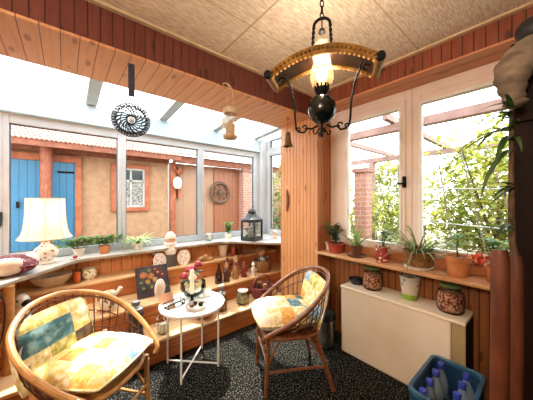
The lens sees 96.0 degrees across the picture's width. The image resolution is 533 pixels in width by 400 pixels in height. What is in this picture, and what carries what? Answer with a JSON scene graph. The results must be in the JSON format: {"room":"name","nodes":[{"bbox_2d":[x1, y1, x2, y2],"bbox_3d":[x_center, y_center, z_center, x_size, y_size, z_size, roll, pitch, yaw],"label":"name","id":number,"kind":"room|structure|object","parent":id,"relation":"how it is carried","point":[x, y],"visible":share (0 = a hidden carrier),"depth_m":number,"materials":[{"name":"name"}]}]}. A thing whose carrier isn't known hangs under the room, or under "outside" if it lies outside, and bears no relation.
{"room":"sunroom","nodes":[
{"label":"sunroom","id":0,"kind":"room"},
{"bbox_2d":[0,243,264,323],"bbox_3d":[-1.419,1.028,3.091,3.540,0.845,0.120,0,0,-40],"label":"wall","id":1,"kind":"structure","parent":0,"point":[108,265],"depth_m":2.85,"materials":[{"name":"brown wood"}]},
{"bbox_2d":[0,111,1,255],"bbox_3d":[-2.595,-0.120,2.072,0.428,1.400,0.130,0,0,-40],"label":"window","id":2,"kind":"structure","parent":1,"relation":"in","point":[0,111],"depth_m":2.20,"materials":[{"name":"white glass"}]},
{"bbox_2d":[2,112,121,256],"bbox_3d":[-2.085,-0.120,2.539,0.954,1.400,0.070,0,0,-40],"label":"window","id":3,"kind":"structure","parent":1,"relation":"in","point":[8,119],"depth_m":2.39,"materials":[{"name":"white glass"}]},
{"bbox_2d":[0,234,280,288],"bbox_3d":[-1.078,0.596,2.685,3.540,0.032,1.000,0,0,-40],"label":"window sill","id":4,"kind":"structure","parent":1,"relation":"on","point":[63,261],"depth_m":2.60,"materials":[{"name":"laminate"}]},
{"bbox_2d":[0,294,5,345],"bbox_3d":[-1.838,0.927,1.596,0.147,0.619,0.020,0,0,-32],"label":"lamp cord","id":5,"kind":"object","parent":4,"relation":"hanging from","point":[2,298],"visible":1,"depth_m":1.63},
{"bbox_2d":[0,252,39,277],"bbox_3d":[-2.015,0.507,1.842,0.310,0.150,0.410,0,0,42],"label":"throw cushion","id":6,"kind":"object","parent":4,"relation":"on","point":[10,265],"visible":1,"depth_m":1.82,"materials":[{"name":"fabric"}]},
{"bbox_2d":[15,198,72,264],"bbox_3d":[-2.022,0.281,2.200,0.391,0.597,0.391,0,0,-40],"label":"table lamp","id":7,"kind":"object","parent":4,"relation":"on","point":[45,219],"visible":1,"depth_m":2.11,"materials":[{"name":"fabric"}]},
{"bbox_2d":[51,235,104,256],"bbox_3d":[-1.938,0.477,2.475,0.450,0.205,0.206,0,0,-40],"label":"planter","id":8,"kind":"object","parent":4,"relation":"on","point":[79,251],"visible":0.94,"depth_m":2.45,"materials":[{"name":"white ceramic"}]},
{"bbox_2d":[77,233,127,253],"bbox_3d":[-1.747,0.479,2.640,0.577,0.201,0.209,0,0,-40],"label":"planter","id":9,"kind":"object","parent":4,"relation":"on","point":[104,249],"visible":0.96,"depth_m":2.60,"materials":[{"name":"ceramic"}]},
{"bbox_2d":[119,232,162,249],"bbox_3d":[-1.504,0.485,2.833,0.469,0.189,0.476,0,0,-40],"label":"potted plant","id":10,"kind":"object","parent":4,"relation":"on","point":[138,243],"visible":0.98,"depth_m":2.79,"materials":[{"name":"green plant"}]},
{"bbox_2d":[223,222,232,238],"bbox_3d":[-0.553,0.452,3.570,0.171,0.255,0.176,0,0,-20],"label":"potted plant","id":11,"kind":"object","parent":4,"relation":"on","point":[228,235],"visible":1,"depth_m":3.56,"materials":[{"name":"green plant"}]},
{"bbox_2d":[241,204,262,241],"bbox_3d":[-0.210,0.318,3.479,0.289,0.524,0.289,0,0,28],"label":"candle lantern","id":12,"kind":"object","parent":4,"relation":"on","point":[251,217],"visible":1,"depth_m":3.42,"materials":[{"name":"metal"}]},
{"bbox_2d":[122,131,200,248],"bbox_3d":[-1.342,-0.120,3.162,0.986,1.400,0.070,0,0,-40],"label":"window","id":13,"kind":"structure","parent":1,"relation":"in","point":[147,139],"depth_m":3.12,"materials":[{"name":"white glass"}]},
{"bbox_2d":[201,144,257,239],"bbox_3d":[-0.561,-0.120,3.817,1.052,1.400,0.070,0,0,-40],"label":"window","id":14,"kind":"structure","parent":1,"relation":"in","point":[204,147],"depth_m":3.77,"materials":[{"name":"white plastic"}]},
{"bbox_2d":[258,140,266,233],"bbox_3d":[-0.066,-0.220,4.194,0.190,1.600,0.150,0,0,-40],"label":"trim","id":15,"kind":"structure","parent":1,"relation":"attached to","point":[262,155],"depth_m":4.11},
{"bbox_2d":[0,0,311,127],"bbox_3d":[-0.413,-1.029,2.219,3.020,0.242,0.510,0,0,-40],"label":"wooden beam","id":16,"kind":"structure","parent":0,"point":[83,38],"depth_m":1.62,"materials":[{"name":"brown wood"}]},
{"bbox_2d":[111,48,150,136],"bbox_3d":[-0.845,-0.672,1.501,0.217,0.561,0.038,0,0,-29],"label":"spinner","id":17,"kind":"object","parent":16,"relation":"hanging from","point":[131,67],"visible":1,"depth_m":1.50,"materials":[{"name":"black metal"}]},
{"bbox_2d":[85,0,314,96],"bbox_3d":[-1.279,-1.143,1.136,4.700,0.014,0.035,0,0,-40],"label":"trim","id":18,"kind":"structure","parent":16,"relation":"attached to","point":[99,3],"depth_m":1.67,"materials":[{"name":"brown wood"}]},
{"bbox_2d":[220,82,236,139],"bbox_3d":[-0.284,-0.705,1.871,0.148,0.453,0.150,0,0,-17],"label":"hanging lantern","id":19,"kind":"object","parent":16,"relation":"hanging from","point":[229,134],"visible":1,"depth_m":1.84,"materials":[{"name":"beige ceramic"}]},
{"bbox_2d":[225,123,234,133],"bbox_3d":[-0.283,-0.546,1.870,0.072,0.096,0.072,0,0,30],"label":"candle","id":20,"kind":"object","parent":19,"relation":"on","point":[229,127],"depth_m":1.84,"materials":[{"name":"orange wax"}]},
{"bbox_2d":[283,118,292,147],"bbox_3d":[0.231,-0.737,2.603,0.112,0.341,0.111,0,0,-40],"label":"brass bell","id":21,"kind":"object","parent":16,"relation":"hanging from","point":[287,142],"visible":1,"depth_m":2.57,"materials":[{"name":"brown metal"}]},
{"bbox_2d":[85,78,280,139],"bbox_3d":[-1.100,-1.109,2.732,3.732,0.173,1.160,0,0,-40],"label":"rafters","id":22,"kind":"object","parent":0,"point":[94,87],"visible":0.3,"depth_m":2.91,"materials":[{"name":"white wood"}]},
{"bbox_2d":[0,88,259,152],"bbox_3d":[-1.460,-0.916,3.047,3.420,0.208,0.135,0,0,-40],"label":"trim","id":23,"kind":"structure","parent":22,"relation":"attached to","point":[11,101],"depth_m":2.62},
{"bbox_2d":[1,293,409,399],"bbox_3d":[-0.184,1.510,0.336,5.350,0.120,5.950,0,0,-40],"label":"floor","id":24,"kind":"structure","parent":0,"point":[237,376],"depth_m":1.96,"materials":[{"name":"carpet"}]},
{"bbox_2d":[5,289,159,399],"bbox_3d":[-1.064,1.020,1.430,0.612,0.870,0.694,0,0,8],"label":"rattan chair","id":25,"kind":"object","parent":24,"relation":"on","point":[45,391],"visible":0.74,"depth_m":1.34,"materials":[{"name":"brown wicker"}]},
{"bbox_2d":[8,297,152,397],"bbox_3d":[-1.046,0.835,1.420,0.550,0.377,0.495,0,0,8],"label":"cushion","id":26,"kind":"object","parent":25,"relation":"on","point":[62,347],"visible":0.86,"depth_m":1.34,"materials":[{"name":"beige fabric"}]},
{"bbox_2d":[0,289,280,399],"bbox_3d":[-0.857,1.345,2.421,3.540,0.209,0.340,0,0,-40],"label":"wooden step","id":27,"kind":"structure","parent":24,"relation":"on","point":[236,316],"depth_m":2.36,"materials":[{"name":"brown wood"}]},
{"bbox_2d":[1,284,14,376],"bbox_3d":[-1.844,0.926,1.716,0.068,0.625,0.068,0,0,-40],"label":"support post","id":28,"kind":"object","parent":27,"relation":"on","point":[8,293],"visible":0.58,"depth_m":1.69,"materials":[{"name":"wood"}]},
{"bbox_2d":[128,299,144,335],"bbox_3d":[-1.171,1.069,2.150,0.150,0.340,0.150,0,0,-40],"label":"metal lantern","id":29,"kind":"object","parent":27,"relation":"on","point":[135,304],"visible":0.53,"depth_m":2.12,"materials":[{"name":"metal"}]},
{"bbox_2d":[0,262,280,370],"bbox_3d":[-1.083,1.135,2.691,3.540,0.209,0.415,0,0,-40],"label":"wooden step","id":30,"kind":"structure","parent":27,"relation":"on","point":[150,305],"depth_m":2.54,"materials":[{"name":"brown wood"}]},
{"bbox_2d":[15,294,31,319],"bbox_3d":[-1.933,0.884,1.898,0.221,0.290,0.182,0,0,-26],"label":"figurine","id":31,"kind":"object","parent":30,"relation":"on","point":[21,300],"visible":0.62,"depth_m":1.86,"materials":[{"name":"white ceramic"}]},
{"bbox_2d":[95,286,122,312],"bbox_3d":[-1.466,0.921,2.239,0.160,0.217,0.174,0,0,28],"label":"watering can","id":32,"kind":"object","parent":30,"relation":"on","point":[106,304],"visible":0.63,"depth_m":2.20,"materials":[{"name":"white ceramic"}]},
{"bbox_2d":[0,247,275,322],"bbox_3d":[-1.290,0.924,2.937,3.540,0.209,0.278,0,0,-40],"label":"wooden step","id":33,"kind":"structure","parent":30,"relation":"on","point":[126,279],"depth_m":2.60,"materials":[{"name":"brown wood"}]},
{"bbox_2d":[29,271,74,287],"bbox_3d":[-2.049,0.768,2.302,0.336,0.103,0.192,0,0,-45],"label":"oval bowl","id":34,"kind":"object","parent":33,"relation":"on","point":[53,279],"visible":0.97,"depth_m":2.27,"materials":[{"name":"beige ceramic"}]},
{"bbox_2d":[72,270,80,283],"bbox_3d":[-1.879,0.752,2.379,0.070,0.135,0.069,0,0,-40],"label":"pillar candle","id":35,"kind":"object","parent":33,"relation":"on","point":[76,276],"visible":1,"depth_m":2.36,"materials":[{"name":"orange wax"}]},
{"bbox_2d":[81,267,96,279],"bbox_3d":[-1.847,0.765,2.497,0.136,0.108,0.136,0,0,-40],"label":"patterned pot","id":36,"kind":"object","parent":33,"relation":"on","point":[88,273],"visible":0.99,"depth_m":2.46,"materials":[{"name":"ceramic"}]},
{"bbox_2d":[153,253,165,264],"bbox_3d":[-1.270,0.724,2.850,0.050,0.191,0.162,0,0,40],"label":"ornament","id":37,"kind":"object","parent":33,"relation":"on","point":[160,258],"visible":0.61,"depth_m":2.84,"materials":[{"name":"ceramic"}]},
{"bbox_2d":[164,231,176,267],"bbox_3d":[-1.188,0.605,2.972,0.130,0.430,0.156,0,0,37],"label":"doll","id":38,"kind":"object","parent":33,"relation":"on","point":[170,237],"visible":0.99,"depth_m":2.93,"materials":[{"name":"white ceramic"}]},
{"bbox_2d":[177,250,189,264],"bbox_3d":[-1.050,0.724,3.042,0.162,0.191,0.050,0,0,-30],"label":"ornament","id":39,"kind":"object","parent":33,"relation":"on","point":[183,257],"visible":1,"depth_m":3.03,"materials":[{"name":"ceramic"}]},
{"bbox_2d":[197,254,212,260],"bbox_3d":[-0.825,0.783,3.224,0.212,0.108,0.072,0,0,-40],"label":"ornament","id":40,"kind":"object","parent":33,"relation":"on","point":[204,257],"visible":0.93,"depth_m":3.20,"materials":[{"name":"brown wood"}]},
{"bbox_2d":[217,243,227,256],"bbox_3d":[-0.639,0.735,3.530,0.164,0.170,0.164,0,0,-40],"label":"pot","id":41,"kind":"object","parent":33,"relation":"on","point":[222,248],"visible":0.92,"depth_m":3.48,"materials":[{"name":"ceramic"}]},
{"bbox_2d":[135,263,170,298],"bbox_3d":[-1.240,0.879,2.621,0.330,0.292,0.154,0,0,-40],"label":"flower picture","id":42,"kind":"object","parent":30,"relation":"on","point":[146,278],"visible":0.91,"depth_m":2.60,"materials":[{"name":"paint"}]},
{"bbox_2d":[154,279,164,299],"bbox_3d":[-1.109,0.924,2.496,0.059,0.210,0.123,0,0,30],"label":"oval stone","id":43,"kind":"object","parent":30,"relation":"on","point":[159,289],"visible":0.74,"depth_m":2.47,"materials":[{"name":"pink stone"}]},
{"bbox_2d":[215,262,222,283],"bbox_3d":[-0.591,0.897,2.976,0.100,0.265,0.099,0,0,-40],"label":"wine bottle","id":44,"kind":"object","parent":30,"relation":"on","point":[218,277],"visible":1,"depth_m":2.95,"materials":[{"name":"red glass"}]},
{"bbox_2d":[223,263,230,281],"bbox_3d":[-0.507,0.914,3.047,0.115,0.230,0.083,0,0,-40],"label":"figurine","id":45,"kind":"object","parent":30,"relation":"on","point":[226,272],"visible":1,"depth_m":3.02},
{"bbox_2d":[232,262,239,279],"bbox_3d":[-0.406,0.919,3.144,0.110,0.220,0.079,0,0,-40],"label":"figurine","id":46,"kind":"object","parent":30,"relation":"on","point":[236,271],"visible":1,"depth_m":3.12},
{"bbox_2d":[241,261,247,277],"bbox_3d":[-0.300,0.924,3.220,0.105,0.210,0.076,0,0,-40],"label":"figurine","id":47,"kind":"object","parent":30,"relation":"on","point":[244,269],"visible":1,"depth_m":3.20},
{"bbox_2d":[254,258,271,272],"bbox_3d":[-0.058,0.949,3.476,0.262,0.162,0.262,0,0,-40],"label":"wicker basket","id":48,"kind":"object","parent":30,"relation":"on","point":[262,267],"visible":0.77,"depth_m":3.38,"materials":[{"name":"brown wicker"}]},
{"bbox_2d":[256,246,268,261],"bbox_3d":[-0.063,0.833,3.478,0.178,0.330,0.218,0,0,20],"label":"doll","id":49,"kind":"object","parent":48,"relation":"in","point":[261,251],"visible":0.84,"depth_m":3.41,"materials":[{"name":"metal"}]},
{"bbox_2d":[156,315,169,333],"bbox_3d":[-0.965,1.149,2.238,0.118,0.180,0.117,0,0,-40],"label":"glass","id":50,"kind":"object","parent":27,"relation":"on","point":[162,325],"visible":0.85,"depth_m":2.21,"materials":[{"name":"glass"}]},
{"bbox_2d":[217,291,226,311],"bbox_3d":[-0.505,1.139,2.702,0.122,0.200,0.122,0,0,-40],"label":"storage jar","id":51,"kind":"object","parent":27,"relation":"on","point":[223,308],"visible":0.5,"depth_m":2.67,"materials":[{"name":"clear glass"}]},
{"bbox_2d":[236,288,248,304],"bbox_3d":[-0.286,1.159,2.893,0.153,0.160,0.153,0,0,-40],"label":"storage jar","id":52,"kind":"object","parent":27,"relation":"on","point":[242,298],"visible":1,"depth_m":2.85,"materials":[{"name":"clear glass"}]},
{"bbox_2d":[250,274,273,299],"bbox_3d":[-0.059,1.095,3.073,0.312,0.288,0.312,0,0,-40],"label":"basket","id":53,"kind":"object","parent":27,"relation":"on","point":[256,293],"visible":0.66,"depth_m":2.99,"materials":[{"name":"wicker"}]},
{"bbox_2d":[159,290,223,384],"bbox_3d":[-0.651,1.174,2.117,0.550,0.552,0.550,0,0,-40],"label":"side table","id":54,"kind":"object","parent":24,"relation":"on","point":[215,301],"visible":0.79,"depth_m":2.08,"materials":[{"name":"white paint"}]},
{"bbox_2d":[159,291,173,304],"bbox_3d":[-0.877,0.864,2.108,0.030,0.082,0.120,0,0,42],"label":"card","id":55,"kind":"object","parent":54,"relation":"on","point":[166,297],"visible":1,"depth_m":2.10,"materials":[{"name":"orange paper"}]},
{"bbox_2d":[163,297,184,309],"bbox_3d":[-0.786,0.882,2.049,0.070,0.045,0.161,0,0,36],"label":"glass box","id":56,"kind":"object","parent":54,"relation":"on","point":[178,303],"visible":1,"depth_m":2.04,"materials":[{"name":"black glass"}]},
{"bbox_2d":[188,269,193,301],"bbox_3d":[-0.661,0.761,2.128,0.064,0.287,0.064,0,0,-40],"label":"candlestick","id":57,"kind":"object","parent":54,"relation":"on","point":[192,270],"visible":0.82,"depth_m":2.11,"materials":[{"name":"white wax"}]},
{"bbox_2d":[190,269,193,293],"bbox_3d":[-0.661,0.724,2.128,0.040,0.212,0.039,0,0,-40],"label":"candle","id":58,"kind":"object","parent":57,"relation":"on","point":[191,271],"depth_m":2.11,"materials":[{"name":"wax"}]},
{"bbox_2d":[180,278,205,297],"bbox_3d":[-0.690,0.836,2.261,0.236,0.133,0.235,0,0,-40],"label":"glass bowl","id":59,"kind":"object","parent":54,"relation":"on","point":[203,285],"visible":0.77,"depth_m":2.21,"materials":[{"name":"clear glass"}]},
{"bbox_2d":[186,300,206,311],"bbox_3d":[-0.590,0.889,2.018,0.172,0.030,0.172,0,0,-40],"label":"tray","id":60,"kind":"object","parent":54,"relation":"on","point":[196,308],"visible":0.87,"depth_m":2.00,"materials":[{"name":"white ceramic"}]},
{"bbox_2d":[252,265,334,398],"bbox_3d":[0.213,1.020,2.009,0.613,0.870,0.694,0,0,-12],"label":"rattan chair","id":61,"kind":"object","parent":24,"relation":"on","point":[280,334],"visible":0.73,"depth_m":1.81,"materials":[{"name":"brown wicker"}]},
{"bbox_2d":[252,270,328,330],"bbox_3d":[0.177,0.825,2.001,0.585,0.370,0.470,0,0,-12],"label":"cushion","id":62,"kind":"object","parent":61,"relation":"on","point":[270,313],"visible":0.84,"depth_m":1.90,"materials":[{"name":"yellow fabric"}]},
{"bbox_2d":[318,308,335,350],"bbox_3d":[0.594,1.275,2.404,0.188,0.350,0.188,0,0,-40],"label":"pedal bin","id":63,"kind":"object","parent":24,"relation":"on","point":[326,335],"visible":0.72,"depth_m":2.32,"materials":[{"name":"metal"}]},
{"bbox_2d":[340,281,473,385],"bbox_3d":[1.121,1.135,2.042,0.275,0.630,0.948,0,0,-40],"label":"radiator","id":64,"kind":"object","parent":24,"relation":"on","point":[395,335],"visible":0.8,"depth_m":1.93,"materials":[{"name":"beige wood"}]},
{"bbox_2d":[348,276,362,284],"bbox_3d":[0.891,0.790,2.360,0.164,0.058,0.164,0,0,-40],"label":"dish","id":65,"kind":"object","parent":64,"relation":"on","point":[356,280],"visible":0.88,"depth_m":2.33,"materials":[{"name":"black ceramic"}]},
{"bbox_2d":[362,265,382,290],"bbox_3d":[0.983,0.717,2.228,0.173,0.205,0.173,0,0,-40],"label":"storage jar","id":66,"kind":"object","parent":64,"relation":"on","point":[372,280],"visible":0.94,"depth_m":2.17,"materials":[{"name":"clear glass"}]},
{"bbox_2d":[399,273,420,300],"bbox_3d":[1.194,0.725,2.000,0.154,0.190,0.154,0,0,-40],"label":"pot","id":67,"kind":"object","parent":64,"relation":"on","point":[410,283],"visible":0.94,"depth_m":1.95,"materials":[{"name":"ceramic"}]},
{"bbox_2d":[436,281,465,315],"bbox_3d":[1.358,0.717,1.773,0.173,0.205,0.173,0,0,-40],"label":"storage jar","id":68,"kind":"object","parent":64,"relation":"on","point":[449,300],"visible":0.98,"depth_m":1.73,"materials":[{"name":"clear glass"}]},
{"bbox_2d":[408,355,485,399],"bbox_3d":[1.078,1.261,1.427,0.485,0.378,0.290,0,0,-40],"label":"crate","id":69,"kind":"object","parent":24,"relation":"on","point":[450,376],"visible":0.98,"depth_m":1.55,"materials":[{"name":"plastic"}]},
{"bbox_2d":[428,368,443,399],"bbox_3d":[1.079,1.262,1.530,0.087,0.352,0.087,0,0,-40],"label":"water bottle","id":70,"kind":"object","parent":69,"relation":"in","point":[435,372],"visible":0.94,"depth_m":1.52,"materials":[{"name":"plastic"}]},
{"bbox_2d":[433,361,448,399],"bbox_3d":[1.163,1.262,1.600,0.087,0.352,0.087,0,0,-40],"label":"water bottle","id":71,"kind":"object","parent":69,"relation":"in","point":[440,365],"visible":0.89,"depth_m":1.61,"materials":[{"name":"plastic"}]},
{"bbox_2d":[445,94,523,399],"bbox_3d":[0.963,0.513,0.997,0.324,1.874,0.271,0,0,-6],"label":"potted plant","id":72,"kind":"object","parent":24,"relation":"on","point":[506,372],"visible":1,"depth_m":0.99,"materials":[{"name":"plant"}]},
{"bbox_2d":[510,43,532,399],"bbox_3d":[1.569,0.349,0.998,0.432,2.198,0.752,0,0,-40],"label":"post","id":73,"kind":"object","parent":24,"relation":"on","point":[523,160],"visible":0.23,"depth_m":1.11,"materials":[{"name":"brown wood"}]},
{"bbox_2d":[493,16,532,108],"bbox_3d":[1.200,-0.621,1.083,0.410,0.437,0.146,0,0,-20],"label":"cloth bundle","id":74,"kind":"object","parent":73,"relation":"hanging from","point":[512,73],"visible":0.89,"depth_m":1.01,"materials":[{"name":"beige fabric"}]},
{"bbox_2d":[265,245,280,263],"bbox_3d":[0.293,1.028,3.875,0.090,0.845,1.120,0,0,-40],"label":"wall","id":75,"kind":"structure","parent":0,"point":[277,248],"depth_m":3.94,"materials":[{"name":"brown wood"}]},
{"bbox_2d":[267,148,280,235],"bbox_3d":[0.330,-0.135,3.815,0.070,1.430,0.940,0,0,-40],"label":"window","id":76,"kind":"structure","parent":75,"relation":"in","point":[275,152],"depth_m":4.11,"materials":[{"name":"white plastic"}]},
{"bbox_2d":[267,135,280,150],"bbox_3d":[0.330,-0.950,3.815,0.070,0.200,0.940,0,0,-40],"label":"window","id":77,"kind":"structure","parent":76,"relation":"attached to","point":[269,141],"depth_m":4.07,"materials":[{"name":"white plastic"}]},
{"bbox_2d":[281,96,317,329],"bbox_3d":[0.586,0.150,3.011,0.570,2.600,0.580,0,0,-40],"label":"wall column","id":78,"kind":"structure","parent":0,"point":[299,162],"depth_m":2.81,"materials":[{"name":"brown wood"}]},
{"bbox_2d":[100,0,532,94],"bbox_3d":[0.122,-1.210,-0.145,5.200,0.120,4.820,0,0,-40],"label":"ceiling","id":79,"kind":"structure","parent":0,"point":[259,35],"depth_m":1.55,"materials":[{"name":"beige wood"}]},
{"bbox_2d":[264,0,385,136],"bbox_3d":[0.276,-0.738,1.196,0.555,0.845,0.189,0,0,18],"label":"hanging lamp","id":80,"kind":"object","parent":79,"relation":"hanging from","point":[322,109],"visible":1,"depth_m":1.18,"materials":[{"name":"brown metal"}]},
{"bbox_2d":[318,121,330,308],"bbox_3d":[0.692,0.235,2.718,0.346,2.430,0.007,0,0,-40],"label":"wall column reveal","id":81,"kind":"structure","parent":0,"point":[324,143],"depth_m":2.67,"materials":[{"name":"brown wood"}]},
{"bbox_2d":[330,257,489,399],"bbox_3d":[2.133,1.014,1.160,0.140,0.872,4.235,0,0,-40],"label":"wall","id":82,"kind":"structure","parent":0,"point":[477,300],"depth_m":1.97,"materials":[{"name":"brown wood"}]},
{"bbox_2d":[331,89,412,252],"bbox_3d":[1.006,-0.215,2.428,0.138,1.530,0.841,0,0,-40],"label":"window","id":83,"kind":"structure","parent":82,"relation":"in","point":[402,102],"depth_m":2.38,"materials":[{"name":"beige paint"}]},
{"bbox_2d":[314,249,489,290],"bbox_3d":[1.389,0.564,1.857,0.385,0.028,2.260,0,0,-40],"label":"window sill","id":84,"kind":"structure","parent":82,"relation":"on","point":[476,281],"depth_m":1.87,"materials":[{"name":"brown wood"}]},
{"bbox_2d":[323,223,344,252],"bbox_3d":[0.702,0.394,2.536,0.243,0.311,0.281,0,0,5],"label":"potted plant","id":85,"kind":"object","parent":84,"relation":"on","point":[335,246],"visible":1,"depth_m":2.50,"materials":[{"name":"green plant"}]},
{"bbox_2d":[338,207,372,257],"bbox_3d":[0.889,0.307,2.325,0.277,0.484,0.284,0,0,-31],"label":"aloe plant","id":86,"kind":"object","parent":84,"relation":"on","point":[356,247],"visible":1,"depth_m":2.32,"materials":[{"name":"green plant"}]},
{"bbox_2d":[375,230,390,262],"bbox_3d":[1.063,0.415,2.166,0.164,0.268,0.135,0,0,-3],"label":"potted plant","id":87,"kind":"object","parent":84,"relation":"on","point":[381,250],"visible":0.98,"depth_m":2.13,"materials":[{"name":"green plant"}]},
{"bbox_2d":[369,219,479,274],"bbox_3d":[1.187,0.357,1.926,0.810,0.384,0.720,0,0,8],"label":"spider plant","id":88,"kind":"object","parent":84,"relation":"on","point":[416,257],"visible":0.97,"depth_m":1.86,"materials":[{"name":"green plant"}]},
{"bbox_2d":[443,231,472,277],"bbox_3d":[1.399,0.393,1.755,0.172,0.313,0.173,0,0,5],"label":"potted plant","id":89,"kind":"object","parent":84,"relation":"on","point":[459,265],"visible":0.98,"depth_m":1.72,"materials":[{"name":"green plant"}]},
{"bbox_2d":[470,238,508,282],"bbox_3d":[1.523,0.402,1.596,0.272,0.295,0.147,0,0,-6],"label":"geranium","id":90,"kind":"object","parent":84,"relation":"on","point":[478,258],"visible":0.49,"depth_m":1.60,"materials":[{"name":"plant"}]},
{"bbox_2d":[483,263,489,282],"bbox_3d":[1.534,0.494,1.594,0.142,0.110,0.142,0,0,-40],"label":"pot","id":91,"kind":"object","parent":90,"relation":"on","point":[486,266],"depth_m":1.60,"materials":[{"name":"ceramic"}]},
{"bbox_2d":[343,244,485,276],"bbox_3d":[1.281,0.512,2.076,0.032,0.074,1.734,0,0,-40],"label":"trim","id":92,"kind":"structure","parent":82,"relation":"attached to","point":[475,269],"depth_m":1.96,"materials":[{"name":"red wood"}]},
{"bbox_2d":[413,60,499,264],"bbox_3d":[1.581,-0.215,1.777,0.092,1.530,0.890,0,0,-40],"label":"window","id":93,"kind":"structure","parent":82,"relation":"in","point":[479,78],"depth_m":2.00,"materials":[{"name":"beige paint"}]},
{"bbox_2d":[328,6,532,112],"bbox_3d":[2.116,-1.065,1.149,0.520,0.170,4.240,0,0,-40],"label":"wooden beam","id":94,"kind":"structure","parent":0,"point":[485,45],"depth_m":1.79,"materials":[{"name":"brown wood"}]},
{"bbox_2d":[314,1,532,95],"bbox_3d":[1.896,-1.143,0.981,0.035,0.014,4.265,0,0,-40],"label":"trim","id":95,"kind":"structure","parent":94,"relation":"attached to","point":[529,4],"depth_m":1.68,"materials":[{"name":"brown wood"}]},
{"label":"outside","id":96,"kind":"structure","parent":0,"visible":0},
{"bbox_2d":[350,223,499,252],"bbox_3d":[1.779,1.650,4.103,24.000,0.100,32.000,0,0,-40],"label":"ground","id":97,"kind":"structure","parent":96,"point":[426,231],"depth_m":10.82,"materials":[{"name":"white"}]},
{"bbox_2d":[11,125,181,256],"bbox_3d":[-5.196,0.026,4.039,7.233,3.151,1.132,0,0,-40],"label":"house","id":98,"kind":"structure","parent":97,"relation":"on","point":[80,169],"depth_m":5.17,"materials":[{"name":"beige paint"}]},
{"bbox_2d":[126,182,142,204],"bbox_3d":[-3.254,-0.160,5.745,0.520,0.580,0.008,0,0,-40],"label":"curtain","id":99,"kind":"object","parent":98,"relation":"hanging from","point":[134,190],"depth_m":5.80,"materials":[{"name":"fabric"}]},
{"bbox_2d":[168,147,280,242],"bbox_3d":[-0.869,-0.095,8.239,5.100,3.390,1.700,0,0,-40],"label":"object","id":100,"kind":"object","parent":97,"relation":"on","point":[181,211],"visible":0.47,"depth_m":7.06,"materials":[{"name":"brown wood"}]},
{"bbox_2d":[173,166,186,197],"bbox_3d":[-2.341,-0.479,6.404,0.266,0.857,0.416,0,0,12],"label":"wall sconce","id":101,"kind":"object","parent":100,"relation":"attached to","point":[177,182],"visible":1,"depth_m":6.36,"materials":[{"name":"white glass"}]},
{"bbox_2d":[210,181,229,203],"bbox_3d":[-1.406,-0.220,7.276,0.690,0.690,0.095,0,0,-40],"label":"wheel","id":102,"kind":"object","parent":100,"relation":"attached to","point":[219,192],"visible":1,"depth_m":7.25,"materials":[{"name":"brown wood"}]},
{"bbox_2d":[238,169,280,235],"bbox_3d":[0.525,0.315,8.763,3.530,2.570,0.350,0,0,-40],"label":"brick wall","id":103,"kind":"structure","parent":97,"relation":"on","point":[245,175],"depth_m":7.68,"materials":[{"name":"brick"}]},
{"bbox_2d":[266,162,280,235],"bbox_3d":[0.522,0.418,5.456,1.888,2.747,1.781,0,0,43],"label":"shrub","id":104,"kind":"object","parent":97,"relation":"on","point":[275,220],"visible":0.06,"depth_m":5.28,"materials":[{"name":"green plant"}]},
{"bbox_2d":[352,167,374,239],"bbox_3d":[1.587,0.545,3.942,0.260,2.110,0.260,0,0,-40],"label":"brick pillar","id":105,"kind":"structure","parent":97,"relation":"on","point":[362,177],"depth_m":3.87,"materials":[{"name":"brick"}]},
{"bbox_2d":[350,181,424,241],"bbox_3d":[2.572,0.672,5.591,1.832,2.201,1.945,0,0,24],"label":"shrub","id":106,"kind":"object","parent":97,"relation":"on","point":[389,198],"visible":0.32,"depth_m":5.41,"materials":[{"name":"green plant"}]},
{"bbox_2d":[350,153,438,230],"bbox_3d":[4.112,0.021,7.953,2.729,3.171,3.143,0,0,41],"label":"tree","id":107,"kind":"object","parent":97,"relation":"on","point":[380,175],"visible":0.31,"depth_m":7.55,"materials":[{"name":"green plant"}]},
{"bbox_2d":[383,229,439,246],"bbox_3d":[1.783,0.986,3.054,0.914,1.389,1.075,0,0,-40],"label":"shrub","id":108,"kind":"object","parent":97,"relation":"on","point":[388,237],"visible":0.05,"depth_m":3.07,"materials":[{"name":"green plant"}]},
{"bbox_2d":[350,98,508,238],"bbox_3d":[2.962,0.195,4.248,3.200,2.810,4.700,0,0,-40],"label":"pergola","id":109,"kind":"object","parent":97,"relation":"on","point":[472,110],"visible":0.35,"depth_m":3.65,"materials":[{"name":"brown wood"}]},
{"bbox_2d":[391,163,509,253],"bbox_3d":[5.236,0.484,4.621,1.393,2.680,5.593,0,0,-40],"label":"hedge","id":110,"kind":"object","parent":97,"relation":"on","point":[438,201],"visible":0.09,"depth_m":5.55,"materials":[{"name":"green plant"}]},
{"bbox_2d":[397,143,507,253],"bbox_3d":[2.139,0.500,2.663,0.114,2.203,1.342,0,0,-40],"label":"trellis","id":111,"kind":"object","parent":97,"relation":"on","point":[443,188],"visible":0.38,"depth_m":2.66,"materials":[{"name":"wood"}]},
{"bbox_2d":[423,113,509,254],"bbox_3d":[3.751,0.025,3.991,2.041,3.161,2.472,0,0,-40],"label":"tree","id":112,"kind":"object","parent":97,"relation":"on","point":[461,182],"visible":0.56,"depth_m":3.92,"materials":[{"name":"green plant"}]},
{"bbox_2d":[444,118,508,237],"bbox_3d":[6.970,-0.376,6.336,3.536,3.967,3.552,0,0,-31],"label":"tree","id":113,"kind":"object","parent":97,"relation":"on","point":[499,134],"visible":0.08,"depth_m":6.65,"materials":[{"name":"green plant"}]},
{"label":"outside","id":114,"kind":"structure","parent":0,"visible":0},
{"bbox_2d":[0,80,269,137],"bbox_3d":[-2.959,-1.765,4.305,11.000,0.074,0.021,0,0,-40],"label":"overhead cable","id":115,"kind":"object","parent":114,"point":[0,80],"visible":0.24,"depth_m":4.09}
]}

